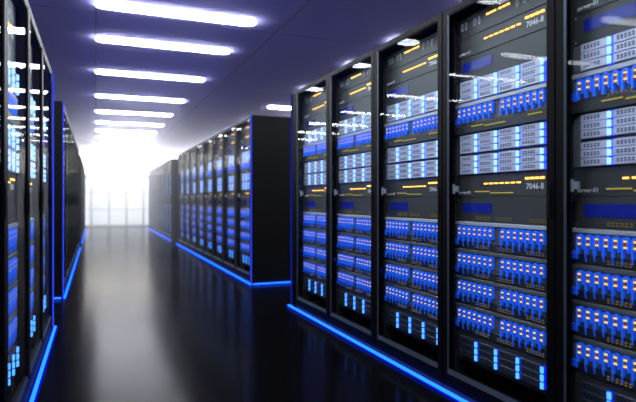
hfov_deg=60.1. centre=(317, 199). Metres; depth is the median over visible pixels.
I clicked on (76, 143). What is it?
rack
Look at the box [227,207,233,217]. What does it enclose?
panel
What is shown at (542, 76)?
light
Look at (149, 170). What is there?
rack
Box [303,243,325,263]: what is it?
panel
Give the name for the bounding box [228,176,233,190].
array
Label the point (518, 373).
light
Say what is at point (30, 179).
switch
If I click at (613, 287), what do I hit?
panel
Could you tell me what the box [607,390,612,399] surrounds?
light
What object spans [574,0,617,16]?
switch
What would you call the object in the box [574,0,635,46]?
display panel
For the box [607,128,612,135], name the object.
light
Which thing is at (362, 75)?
vent panel
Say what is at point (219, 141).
vent panel
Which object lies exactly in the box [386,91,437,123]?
array
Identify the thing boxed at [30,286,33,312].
panel
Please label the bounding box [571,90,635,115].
cable tray
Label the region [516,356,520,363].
light
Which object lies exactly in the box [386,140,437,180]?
array
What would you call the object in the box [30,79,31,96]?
display panel
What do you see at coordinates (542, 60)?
light
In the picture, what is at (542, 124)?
light
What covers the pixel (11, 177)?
switch
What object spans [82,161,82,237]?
rack
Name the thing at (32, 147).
array
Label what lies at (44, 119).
array
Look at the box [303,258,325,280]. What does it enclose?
panel
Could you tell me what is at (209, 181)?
array
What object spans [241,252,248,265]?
array
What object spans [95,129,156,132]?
recessed light
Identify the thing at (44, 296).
array
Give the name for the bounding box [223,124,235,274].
rack
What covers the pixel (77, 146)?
rack
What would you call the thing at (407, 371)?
light strip
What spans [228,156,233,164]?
array
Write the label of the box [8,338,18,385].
array
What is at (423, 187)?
switch
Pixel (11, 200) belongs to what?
display panel
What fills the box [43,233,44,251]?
panel
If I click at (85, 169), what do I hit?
rack
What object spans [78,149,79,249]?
rack
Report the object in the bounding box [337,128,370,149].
panel
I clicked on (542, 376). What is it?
light
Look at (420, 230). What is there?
panel
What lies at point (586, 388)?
array
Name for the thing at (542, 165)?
light
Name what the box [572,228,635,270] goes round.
panel
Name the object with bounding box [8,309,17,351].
panel
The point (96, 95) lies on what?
recessed light
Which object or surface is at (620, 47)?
array
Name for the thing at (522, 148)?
array
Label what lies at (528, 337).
panel
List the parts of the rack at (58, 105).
corner light strip, door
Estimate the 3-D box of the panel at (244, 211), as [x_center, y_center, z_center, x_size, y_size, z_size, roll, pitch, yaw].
[-0.648,0.184,7.026,0.538,0.140,0.690,0,0,-22]
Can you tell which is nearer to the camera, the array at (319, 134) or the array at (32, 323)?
the array at (32, 323)
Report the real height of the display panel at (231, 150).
0.120 m
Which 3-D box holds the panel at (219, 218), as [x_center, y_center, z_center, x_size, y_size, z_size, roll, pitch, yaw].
[-1.226,0.327,8.455,0.538,0.141,0.690,0,0,-22]
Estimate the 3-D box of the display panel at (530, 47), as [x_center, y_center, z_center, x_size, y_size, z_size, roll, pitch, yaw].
[1.163,-0.672,2.724,0.643,0.120,0.690,0,0,-22]
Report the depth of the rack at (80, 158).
12.49 m
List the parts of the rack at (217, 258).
mounting rail, frame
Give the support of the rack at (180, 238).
on the floor
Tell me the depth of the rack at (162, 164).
15.54 m
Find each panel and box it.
[8,0,15,29]
[8,39,15,71]
[8,87,17,118]
[8,197,15,223]
[8,223,17,255]
[8,251,17,287]
[8,280,17,319]
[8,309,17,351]
[30,44,31,63]
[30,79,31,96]
[30,116,33,134]
[30,198,31,217]
[30,218,33,241]
[30,240,33,265]
[30,263,33,288]
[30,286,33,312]
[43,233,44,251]
[43,252,44,271]
[43,271,44,290]
[207,206,211,214]
[207,214,211,222]
[207,223,211,231]
[207,231,211,240]
[216,167,221,174]
[216,207,221,215]
[216,216,221,225]
[216,225,221,234]
[216,234,221,243]
[217,137,221,145]
[217,152,221,160]
[217,199,221,206]
[227,164,233,172]
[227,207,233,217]
[227,217,233,227]
[227,227,233,237]
[227,237,233,248]
[228,132,233,141]
[228,147,233,156]
[228,199,233,207]
[240,160,248,169]
[240,208,248,219]
[240,230,248,242]
[240,241,248,253]
[241,124,248,135]
[241,141,248,152]
[241,199,248,207]
[241,219,248,230]
[303,140,325,156]
[303,212,325,229]
[303,227,325,246]
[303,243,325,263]
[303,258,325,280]
[304,86,325,108]
[304,112,325,132]
[304,198,325,212]
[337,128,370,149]
[337,214,370,235]
[337,232,370,255]
[337,250,370,276]
[337,268,370,297]
[338,64,370,92]
[338,95,370,121]
[338,198,370,215]
[384,110,437,140]
[384,217,437,244]
[384,238,437,269]
[384,260,437,295]
[384,281,437,320]
[386,31,437,72]
[386,69,437,106]
[386,198,437,218]
[455,82,545,125]
[455,221,545,258]
[455,248,545,292]
[455,275,545,325]
[455,301,545,359]
[457,0,545,41]
[457,28,545,83]
[457,197,545,225]
[572,59,635,102]
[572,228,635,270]
[572,263,635,310]
[572,299,635,351]
[572,334,635,391]
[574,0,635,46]
[574,197,635,230]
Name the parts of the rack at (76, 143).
door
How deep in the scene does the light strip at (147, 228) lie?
15.40 m
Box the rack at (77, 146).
[77,146,78,252]
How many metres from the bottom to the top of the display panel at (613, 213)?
0.122 m
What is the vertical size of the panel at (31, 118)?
0.111 m
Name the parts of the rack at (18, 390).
mounting rail, frame, handle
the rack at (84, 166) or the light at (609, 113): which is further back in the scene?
the rack at (84, 166)
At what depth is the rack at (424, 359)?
3.49 m
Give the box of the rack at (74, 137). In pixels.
[73,137,75,263]
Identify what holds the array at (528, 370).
in the rack at (469, 381)
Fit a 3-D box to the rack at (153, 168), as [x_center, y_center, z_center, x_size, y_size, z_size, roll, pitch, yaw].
[-4.723,0.005,17.557,1.005,2.000,0.770,0,0,-22]
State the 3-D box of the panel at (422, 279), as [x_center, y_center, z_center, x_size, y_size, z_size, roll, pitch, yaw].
[0.811,0.469,3.413,0.538,0.141,0.690,0,0,-22]
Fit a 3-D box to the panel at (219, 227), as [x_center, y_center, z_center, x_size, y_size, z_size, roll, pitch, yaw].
[-1.226,0.469,8.455,0.538,0.141,0.690,0,0,-22]
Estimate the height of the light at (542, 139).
0.027 m
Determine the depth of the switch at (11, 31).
2.59 m
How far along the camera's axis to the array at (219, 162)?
8.47 m
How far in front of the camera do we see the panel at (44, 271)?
4.06 m
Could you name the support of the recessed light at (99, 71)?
in the ceiling
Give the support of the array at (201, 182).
in the rack at (199, 248)
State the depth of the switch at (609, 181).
2.07 m
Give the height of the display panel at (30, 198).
0.122 m
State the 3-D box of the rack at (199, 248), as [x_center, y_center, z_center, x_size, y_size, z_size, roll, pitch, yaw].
[-1.640,0.005,9.925,1.005,2.000,0.770,0,0,-22]
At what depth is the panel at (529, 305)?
2.58 m
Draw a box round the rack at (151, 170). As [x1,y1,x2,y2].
[150,169,152,229]
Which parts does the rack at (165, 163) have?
frame, mounting rail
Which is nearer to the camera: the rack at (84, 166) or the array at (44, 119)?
the array at (44, 119)
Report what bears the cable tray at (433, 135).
in the rack at (424, 359)
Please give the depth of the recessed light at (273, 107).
10.63 m
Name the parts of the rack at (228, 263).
mounting rail, frame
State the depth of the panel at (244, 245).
7.04 m
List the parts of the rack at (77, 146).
door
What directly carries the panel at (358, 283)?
in the rack at (360, 328)
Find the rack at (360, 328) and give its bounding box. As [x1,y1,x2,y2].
[328,49,374,350]
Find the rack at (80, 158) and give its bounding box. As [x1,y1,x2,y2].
[79,156,81,243]
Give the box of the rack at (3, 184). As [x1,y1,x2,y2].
[0,0,6,401]
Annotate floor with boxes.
[26,226,454,401]
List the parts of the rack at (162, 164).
frame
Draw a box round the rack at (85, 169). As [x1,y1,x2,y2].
[85,169,85,228]
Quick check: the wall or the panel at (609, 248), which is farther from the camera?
the wall
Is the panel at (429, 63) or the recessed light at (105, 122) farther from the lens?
the recessed light at (105, 122)
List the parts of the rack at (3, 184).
handle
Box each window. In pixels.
[79,150,180,174]
[86,176,147,226]
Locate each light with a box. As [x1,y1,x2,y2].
[94,0,256,25]
[95,35,230,53]
[95,69,204,81]
[95,94,184,102]
[95,110,172,115]
[95,121,162,125]
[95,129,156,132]
[96,136,149,139]
[267,106,290,109]
[516,65,519,72]
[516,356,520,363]
[516,371,520,378]
[540,57,545,65]
[540,66,545,73]
[540,74,545,81]
[540,122,545,128]
[540,130,545,136]
[540,137,545,143]
[540,148,545,153]
[540,155,545,161]
[540,163,545,168]
[540,366,545,373]
[540,374,545,381]
[540,381,545,389]
[607,36,612,45]
[607,45,613,54]
[607,55,613,64]
[607,111,612,118]
[607,119,612,126]
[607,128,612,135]
[607,140,612,147]
[607,148,612,155]
[607,157,612,164]
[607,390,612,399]
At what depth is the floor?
3.87 m
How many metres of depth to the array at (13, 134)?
2.52 m
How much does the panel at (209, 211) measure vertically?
0.140 m
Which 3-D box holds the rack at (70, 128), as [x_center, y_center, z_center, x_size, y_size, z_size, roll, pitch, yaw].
[-3.796,0.005,7.230,1.005,2.000,0.770,0,0,-22]
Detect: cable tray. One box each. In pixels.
[8,110,20,131]
[30,133,35,145]
[240,169,248,173]
[302,153,325,162]
[336,144,370,156]
[383,130,437,148]
[454,108,545,135]
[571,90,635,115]
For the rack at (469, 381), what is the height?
2.000 m
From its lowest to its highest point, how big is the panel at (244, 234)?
0.141 m
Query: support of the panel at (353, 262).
in the rack at (360, 328)
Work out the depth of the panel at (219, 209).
8.48 m
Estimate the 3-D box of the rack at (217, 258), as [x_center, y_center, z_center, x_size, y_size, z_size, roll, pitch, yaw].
[-1.063,0.005,8.497,1.005,2.000,0.770,0,0,-22]
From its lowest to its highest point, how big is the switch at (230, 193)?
0.112 m
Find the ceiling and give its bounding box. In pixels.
[28,0,463,152]
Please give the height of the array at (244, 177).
0.208 m
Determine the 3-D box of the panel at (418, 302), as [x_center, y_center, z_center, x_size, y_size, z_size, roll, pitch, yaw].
[0.811,0.613,3.413,0.538,0.141,0.690,0,0,-22]
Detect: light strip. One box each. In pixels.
[28,326,57,401]
[62,247,80,298]
[147,228,170,240]
[176,244,252,285]
[252,281,290,285]
[286,304,468,401]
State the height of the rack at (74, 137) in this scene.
2.000 m
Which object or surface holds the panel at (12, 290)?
in the rack at (18, 390)
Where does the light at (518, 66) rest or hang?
on the array at (533, 72)
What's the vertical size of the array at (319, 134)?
0.110 m
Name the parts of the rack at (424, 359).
mounting rail, handle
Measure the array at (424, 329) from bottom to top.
0.150 m
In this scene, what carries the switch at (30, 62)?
in the rack at (36, 341)
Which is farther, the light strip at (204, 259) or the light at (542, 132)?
the light strip at (204, 259)
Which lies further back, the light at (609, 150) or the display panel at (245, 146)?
the display panel at (245, 146)
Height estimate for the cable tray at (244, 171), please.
0.049 m
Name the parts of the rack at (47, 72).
frame, corner light strip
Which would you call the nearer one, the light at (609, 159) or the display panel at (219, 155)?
the light at (609, 159)
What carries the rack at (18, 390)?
on the floor
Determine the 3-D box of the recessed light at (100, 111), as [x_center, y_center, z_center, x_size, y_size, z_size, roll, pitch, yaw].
[-3.800,-1.789,11.407,1.522,0.022,0.203,0,0,-22]
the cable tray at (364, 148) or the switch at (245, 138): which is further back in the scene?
the switch at (245, 138)
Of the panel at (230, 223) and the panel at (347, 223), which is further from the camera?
the panel at (230, 223)
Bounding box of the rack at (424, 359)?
[374,12,442,386]
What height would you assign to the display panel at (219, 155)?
0.120 m
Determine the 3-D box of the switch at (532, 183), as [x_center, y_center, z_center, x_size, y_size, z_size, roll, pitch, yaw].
[1.162,-0.068,2.723,0.645,0.112,0.690,0,0,-22]
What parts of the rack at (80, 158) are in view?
panel, door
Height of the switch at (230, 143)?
0.102 m
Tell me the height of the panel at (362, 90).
0.102 m
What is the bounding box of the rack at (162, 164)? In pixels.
[161,163,163,235]
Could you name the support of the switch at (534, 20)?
in the rack at (469, 381)
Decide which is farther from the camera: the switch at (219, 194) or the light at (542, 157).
the switch at (219, 194)
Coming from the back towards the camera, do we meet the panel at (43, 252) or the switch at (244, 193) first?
the switch at (244, 193)
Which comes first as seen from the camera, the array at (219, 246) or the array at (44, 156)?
the array at (44, 156)
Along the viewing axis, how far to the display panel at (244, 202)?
7.07 m
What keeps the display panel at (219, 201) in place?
in the rack at (217, 258)
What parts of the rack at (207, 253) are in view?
frame, mounting rail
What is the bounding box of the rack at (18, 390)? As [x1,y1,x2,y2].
[6,0,29,401]
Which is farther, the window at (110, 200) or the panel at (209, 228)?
the window at (110, 200)
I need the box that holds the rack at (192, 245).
[189,146,195,253]
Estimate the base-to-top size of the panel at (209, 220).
0.141 m
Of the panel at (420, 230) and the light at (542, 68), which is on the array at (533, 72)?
the light at (542, 68)
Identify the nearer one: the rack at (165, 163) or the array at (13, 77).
the array at (13, 77)
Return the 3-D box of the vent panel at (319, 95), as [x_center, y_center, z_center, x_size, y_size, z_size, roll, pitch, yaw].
[0.296,-0.893,4.866,0.645,0.110,0.690,0,0,-22]
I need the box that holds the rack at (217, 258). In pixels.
[212,131,222,267]
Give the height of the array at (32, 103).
0.110 m
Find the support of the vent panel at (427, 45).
in the rack at (424, 359)
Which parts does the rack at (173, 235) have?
door, frame, panel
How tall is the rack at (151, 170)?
2.000 m
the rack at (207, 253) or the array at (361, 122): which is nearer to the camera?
the array at (361, 122)
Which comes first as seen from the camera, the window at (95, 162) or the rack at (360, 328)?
the rack at (360, 328)
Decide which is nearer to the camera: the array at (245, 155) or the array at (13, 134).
the array at (13, 134)
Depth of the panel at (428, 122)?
3.33 m
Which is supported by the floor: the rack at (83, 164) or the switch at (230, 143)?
the rack at (83, 164)
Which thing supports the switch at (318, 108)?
in the rack at (315, 306)
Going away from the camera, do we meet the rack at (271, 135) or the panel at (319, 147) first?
the panel at (319, 147)
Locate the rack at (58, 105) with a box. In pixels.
[52,101,66,297]
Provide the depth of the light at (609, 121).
2.03 m
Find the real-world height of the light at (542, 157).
0.027 m
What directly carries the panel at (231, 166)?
in the rack at (228, 263)
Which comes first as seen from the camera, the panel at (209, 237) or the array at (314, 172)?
the array at (314, 172)
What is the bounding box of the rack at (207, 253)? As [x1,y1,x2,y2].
[203,137,212,262]
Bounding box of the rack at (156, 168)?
[155,166,157,232]
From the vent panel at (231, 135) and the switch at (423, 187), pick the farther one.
the vent panel at (231, 135)
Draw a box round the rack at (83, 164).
[83,164,83,234]
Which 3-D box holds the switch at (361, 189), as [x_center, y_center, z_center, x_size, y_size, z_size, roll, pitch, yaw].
[0.585,-0.068,4.152,0.645,0.112,0.690,0,0,-22]
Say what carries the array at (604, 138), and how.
in the rack at (565, 184)
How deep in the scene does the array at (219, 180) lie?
8.47 m
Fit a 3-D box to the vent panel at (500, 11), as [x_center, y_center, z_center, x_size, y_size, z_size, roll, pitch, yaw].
[1.162,-0.893,2.723,0.645,0.110,0.690,0,0,-22]
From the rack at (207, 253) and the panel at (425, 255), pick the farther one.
the rack at (207, 253)
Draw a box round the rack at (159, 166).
[158,164,160,234]
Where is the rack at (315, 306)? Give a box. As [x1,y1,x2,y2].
[291,74,328,325]
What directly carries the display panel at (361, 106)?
in the rack at (360, 328)
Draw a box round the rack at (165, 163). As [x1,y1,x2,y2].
[164,161,166,237]
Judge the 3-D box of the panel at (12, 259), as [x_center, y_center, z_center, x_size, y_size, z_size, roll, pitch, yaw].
[-1.601,0.327,2.310,0.538,0.141,0.690,0,0,-22]
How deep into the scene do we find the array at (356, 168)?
4.04 m
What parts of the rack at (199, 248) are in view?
frame, mounting rail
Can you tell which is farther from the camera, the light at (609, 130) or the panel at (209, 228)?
the panel at (209, 228)
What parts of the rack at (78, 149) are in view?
door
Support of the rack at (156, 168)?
on the floor
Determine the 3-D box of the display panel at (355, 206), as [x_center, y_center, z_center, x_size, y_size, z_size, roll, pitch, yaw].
[0.585,0.051,4.152,0.645,0.122,0.690,0,0,-22]
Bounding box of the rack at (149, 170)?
[148,170,150,228]
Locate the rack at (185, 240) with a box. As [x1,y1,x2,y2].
[183,149,188,249]
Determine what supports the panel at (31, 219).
in the rack at (36, 341)
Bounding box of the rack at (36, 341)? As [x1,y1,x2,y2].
[28,6,42,394]
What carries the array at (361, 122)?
in the rack at (360, 328)
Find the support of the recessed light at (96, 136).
in the ceiling
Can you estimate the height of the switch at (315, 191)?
0.112 m
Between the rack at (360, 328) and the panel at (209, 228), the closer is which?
the rack at (360, 328)
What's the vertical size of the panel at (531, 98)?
0.111 m
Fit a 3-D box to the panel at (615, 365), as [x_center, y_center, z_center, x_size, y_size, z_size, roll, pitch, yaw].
[1.389,0.613,1.984,0.538,0.141,0.690,0,0,-22]
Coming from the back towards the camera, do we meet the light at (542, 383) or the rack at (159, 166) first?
the rack at (159, 166)
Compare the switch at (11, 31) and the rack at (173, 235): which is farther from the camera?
the rack at (173, 235)
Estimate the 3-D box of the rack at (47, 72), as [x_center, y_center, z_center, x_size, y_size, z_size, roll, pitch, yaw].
[-2.368,0.005,3.704,1.012,2.000,0.804,0,0,-22]
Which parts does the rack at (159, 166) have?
frame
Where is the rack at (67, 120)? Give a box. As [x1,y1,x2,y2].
[66,114,69,284]
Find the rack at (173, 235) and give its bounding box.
[167,159,177,240]
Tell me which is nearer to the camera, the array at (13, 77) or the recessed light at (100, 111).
the array at (13, 77)
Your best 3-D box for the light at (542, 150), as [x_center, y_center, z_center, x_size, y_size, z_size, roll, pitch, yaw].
[0.959,-0.207,2.347,0.023,0.027,0.023,0,0,-22]
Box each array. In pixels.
[8,60,18,97]
[8,124,18,173]
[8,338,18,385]
[30,96,34,117]
[30,143,34,178]
[30,311,34,337]
[43,115,45,131]
[43,154,45,182]
[43,291,45,311]
[200,181,202,192]
[208,179,211,191]
[208,240,211,249]
[217,159,221,167]
[217,178,221,191]
[217,243,221,253]
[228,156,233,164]
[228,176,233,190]
[228,247,233,258]
[241,151,248,161]
[241,173,248,189]
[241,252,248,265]
[304,126,325,144]
[304,160,325,185]
[304,274,325,298]
[338,112,370,135]
[338,152,370,183]
[338,286,370,318]
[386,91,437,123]
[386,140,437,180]
[386,303,437,347]
[456,57,545,104]
[456,121,545,175]
[456,329,545,394]
[573,28,635,74]
[573,106,635,167]
[573,370,635,401]
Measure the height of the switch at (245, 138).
0.102 m
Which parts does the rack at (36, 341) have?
frame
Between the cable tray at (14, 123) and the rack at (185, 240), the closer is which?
the cable tray at (14, 123)
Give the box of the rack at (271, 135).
[235,115,290,283]
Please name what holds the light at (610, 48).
on the array at (620, 47)
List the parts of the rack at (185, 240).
frame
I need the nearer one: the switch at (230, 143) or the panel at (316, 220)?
the panel at (316, 220)
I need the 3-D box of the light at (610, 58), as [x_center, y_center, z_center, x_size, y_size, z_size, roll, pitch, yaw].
[1.083,-0.519,2.040,0.023,0.030,0.023,0,0,-22]
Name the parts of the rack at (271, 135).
mounting rail, door, frame, corner light strip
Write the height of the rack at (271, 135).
2.000 m
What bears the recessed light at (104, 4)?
in the ceiling
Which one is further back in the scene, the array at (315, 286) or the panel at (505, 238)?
the array at (315, 286)
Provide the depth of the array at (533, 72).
2.57 m
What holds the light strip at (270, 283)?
on the floor
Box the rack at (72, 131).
[71,131,73,269]
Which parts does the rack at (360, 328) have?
mounting rail, handle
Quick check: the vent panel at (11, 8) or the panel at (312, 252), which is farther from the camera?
the panel at (312, 252)
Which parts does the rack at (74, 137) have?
door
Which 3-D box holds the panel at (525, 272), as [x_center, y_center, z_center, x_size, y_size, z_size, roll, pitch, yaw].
[1.100,0.327,2.698,0.538,0.141,0.690,0,0,-22]
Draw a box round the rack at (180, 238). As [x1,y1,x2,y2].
[178,153,183,246]
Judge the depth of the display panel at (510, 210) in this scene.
2.58 m
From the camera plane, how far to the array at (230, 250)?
7.78 m
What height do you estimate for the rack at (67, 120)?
2.000 m
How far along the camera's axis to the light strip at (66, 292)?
6.95 m
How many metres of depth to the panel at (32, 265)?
3.31 m
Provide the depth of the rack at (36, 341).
3.46 m
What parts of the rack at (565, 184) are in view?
door, mounting rail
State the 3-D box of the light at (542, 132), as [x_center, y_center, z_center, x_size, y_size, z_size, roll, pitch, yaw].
[0.959,-0.283,2.347,0.023,0.027,0.023,0,0,-22]
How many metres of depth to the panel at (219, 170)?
8.47 m
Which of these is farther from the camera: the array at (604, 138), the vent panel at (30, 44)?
the vent panel at (30, 44)
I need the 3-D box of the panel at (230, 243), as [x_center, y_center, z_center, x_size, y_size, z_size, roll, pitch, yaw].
[-0.937,0.613,7.741,0.538,0.141,0.690,0,0,-22]
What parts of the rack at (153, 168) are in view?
frame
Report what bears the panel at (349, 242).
in the rack at (360, 328)
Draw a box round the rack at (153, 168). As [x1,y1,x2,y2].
[153,168,154,230]
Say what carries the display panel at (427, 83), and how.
in the rack at (424, 359)
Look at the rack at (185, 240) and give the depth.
11.50 m
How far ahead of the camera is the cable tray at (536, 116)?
2.56 m
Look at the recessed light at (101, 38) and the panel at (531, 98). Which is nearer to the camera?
the panel at (531, 98)
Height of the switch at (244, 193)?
0.112 m
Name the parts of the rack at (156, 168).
frame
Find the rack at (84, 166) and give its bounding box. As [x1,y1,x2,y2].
[84,166,84,231]
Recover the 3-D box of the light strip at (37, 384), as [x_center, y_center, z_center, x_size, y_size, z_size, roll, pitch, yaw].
[-1.273,0.996,2.371,0.039,0.019,4.172,0,0,-22]
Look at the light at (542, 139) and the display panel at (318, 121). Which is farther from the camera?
the display panel at (318, 121)
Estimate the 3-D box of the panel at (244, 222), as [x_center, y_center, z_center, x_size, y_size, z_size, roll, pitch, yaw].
[-0.648,0.327,7.026,0.538,0.141,0.690,0,0,-22]
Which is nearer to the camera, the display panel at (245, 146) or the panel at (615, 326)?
the panel at (615, 326)
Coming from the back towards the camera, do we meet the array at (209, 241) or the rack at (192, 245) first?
the rack at (192, 245)
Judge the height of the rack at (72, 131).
2.000 m
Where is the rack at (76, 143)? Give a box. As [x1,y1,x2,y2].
[75,143,76,258]
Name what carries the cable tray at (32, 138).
in the rack at (36, 341)
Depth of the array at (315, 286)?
4.79 m
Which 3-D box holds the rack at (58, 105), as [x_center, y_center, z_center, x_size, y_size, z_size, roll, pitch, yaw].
[-3.203,0.005,5.770,1.012,2.000,0.840,0,0,-22]
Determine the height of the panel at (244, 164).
0.111 m
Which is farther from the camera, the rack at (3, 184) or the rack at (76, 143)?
the rack at (76, 143)
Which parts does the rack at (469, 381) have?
mounting rail, handle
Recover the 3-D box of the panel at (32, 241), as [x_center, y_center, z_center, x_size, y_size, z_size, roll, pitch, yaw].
[-1.889,0.327,3.024,0.538,0.141,0.690,0,0,-22]
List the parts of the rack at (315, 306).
corner light strip, panel, mounting rail, frame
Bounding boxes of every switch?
[8,16,15,50]
[8,172,15,196]
[30,62,31,80]
[30,179,31,197]
[217,145,221,152]
[217,191,221,198]
[228,140,233,148]
[228,191,233,198]
[241,133,248,143]
[241,190,248,198]
[304,100,325,119]
[304,185,325,197]
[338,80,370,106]
[338,182,370,197]
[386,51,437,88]
[386,177,437,197]
[457,4,545,61]
[457,170,545,196]
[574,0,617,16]
[574,165,635,196]
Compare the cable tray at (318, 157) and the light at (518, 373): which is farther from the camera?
the cable tray at (318, 157)
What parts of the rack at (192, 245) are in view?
frame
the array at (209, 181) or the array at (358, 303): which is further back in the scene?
the array at (209, 181)
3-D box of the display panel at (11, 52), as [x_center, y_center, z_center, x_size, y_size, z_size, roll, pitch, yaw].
[-1.663,-0.672,2.284,0.643,0.120,0.690,0,0,-22]
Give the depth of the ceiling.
6.92 m
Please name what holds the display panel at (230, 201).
in the rack at (228, 263)
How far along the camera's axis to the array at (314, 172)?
4.78 m
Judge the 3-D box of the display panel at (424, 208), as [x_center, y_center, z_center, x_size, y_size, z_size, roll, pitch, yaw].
[0.873,0.051,3.438,0.645,0.122,0.690,0,0,-22]
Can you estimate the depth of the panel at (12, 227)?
2.53 m
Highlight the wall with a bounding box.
[79,149,180,226]
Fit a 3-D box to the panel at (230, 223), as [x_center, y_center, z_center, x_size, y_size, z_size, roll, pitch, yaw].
[-0.937,0.327,7.741,0.538,0.141,0.690,0,0,-22]
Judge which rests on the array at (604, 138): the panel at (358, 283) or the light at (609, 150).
the light at (609, 150)
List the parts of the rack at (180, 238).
frame, mounting rail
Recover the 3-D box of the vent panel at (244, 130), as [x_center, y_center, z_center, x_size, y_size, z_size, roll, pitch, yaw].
[-0.587,-0.893,7.051,0.645,0.110,0.690,0,0,-22]
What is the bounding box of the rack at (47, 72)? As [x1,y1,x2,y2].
[42,47,53,354]
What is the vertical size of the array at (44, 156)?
0.208 m
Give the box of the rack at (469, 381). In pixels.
[443,0,555,401]
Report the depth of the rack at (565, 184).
2.16 m
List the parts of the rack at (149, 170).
door, frame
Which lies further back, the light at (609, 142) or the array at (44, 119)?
the array at (44, 119)
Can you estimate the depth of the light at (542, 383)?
2.34 m
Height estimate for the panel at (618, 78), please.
0.111 m
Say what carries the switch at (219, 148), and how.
in the rack at (217, 258)
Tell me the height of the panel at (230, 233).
0.141 m
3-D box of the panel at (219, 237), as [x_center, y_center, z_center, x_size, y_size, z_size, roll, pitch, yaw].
[-1.226,0.613,8.455,0.538,0.141,0.690,0,0,-22]
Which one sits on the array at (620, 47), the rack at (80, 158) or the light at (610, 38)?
the light at (610, 38)
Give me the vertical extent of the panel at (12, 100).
0.111 m
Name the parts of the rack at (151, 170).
frame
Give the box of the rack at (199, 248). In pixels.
[196,142,203,257]
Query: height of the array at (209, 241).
0.150 m
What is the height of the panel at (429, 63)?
0.102 m
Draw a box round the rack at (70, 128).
[69,123,71,275]
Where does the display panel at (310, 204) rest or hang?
in the rack at (315, 306)
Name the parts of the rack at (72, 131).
door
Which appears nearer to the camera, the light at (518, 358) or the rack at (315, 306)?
the light at (518, 358)
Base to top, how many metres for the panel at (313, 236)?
0.141 m
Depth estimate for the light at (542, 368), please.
2.34 m

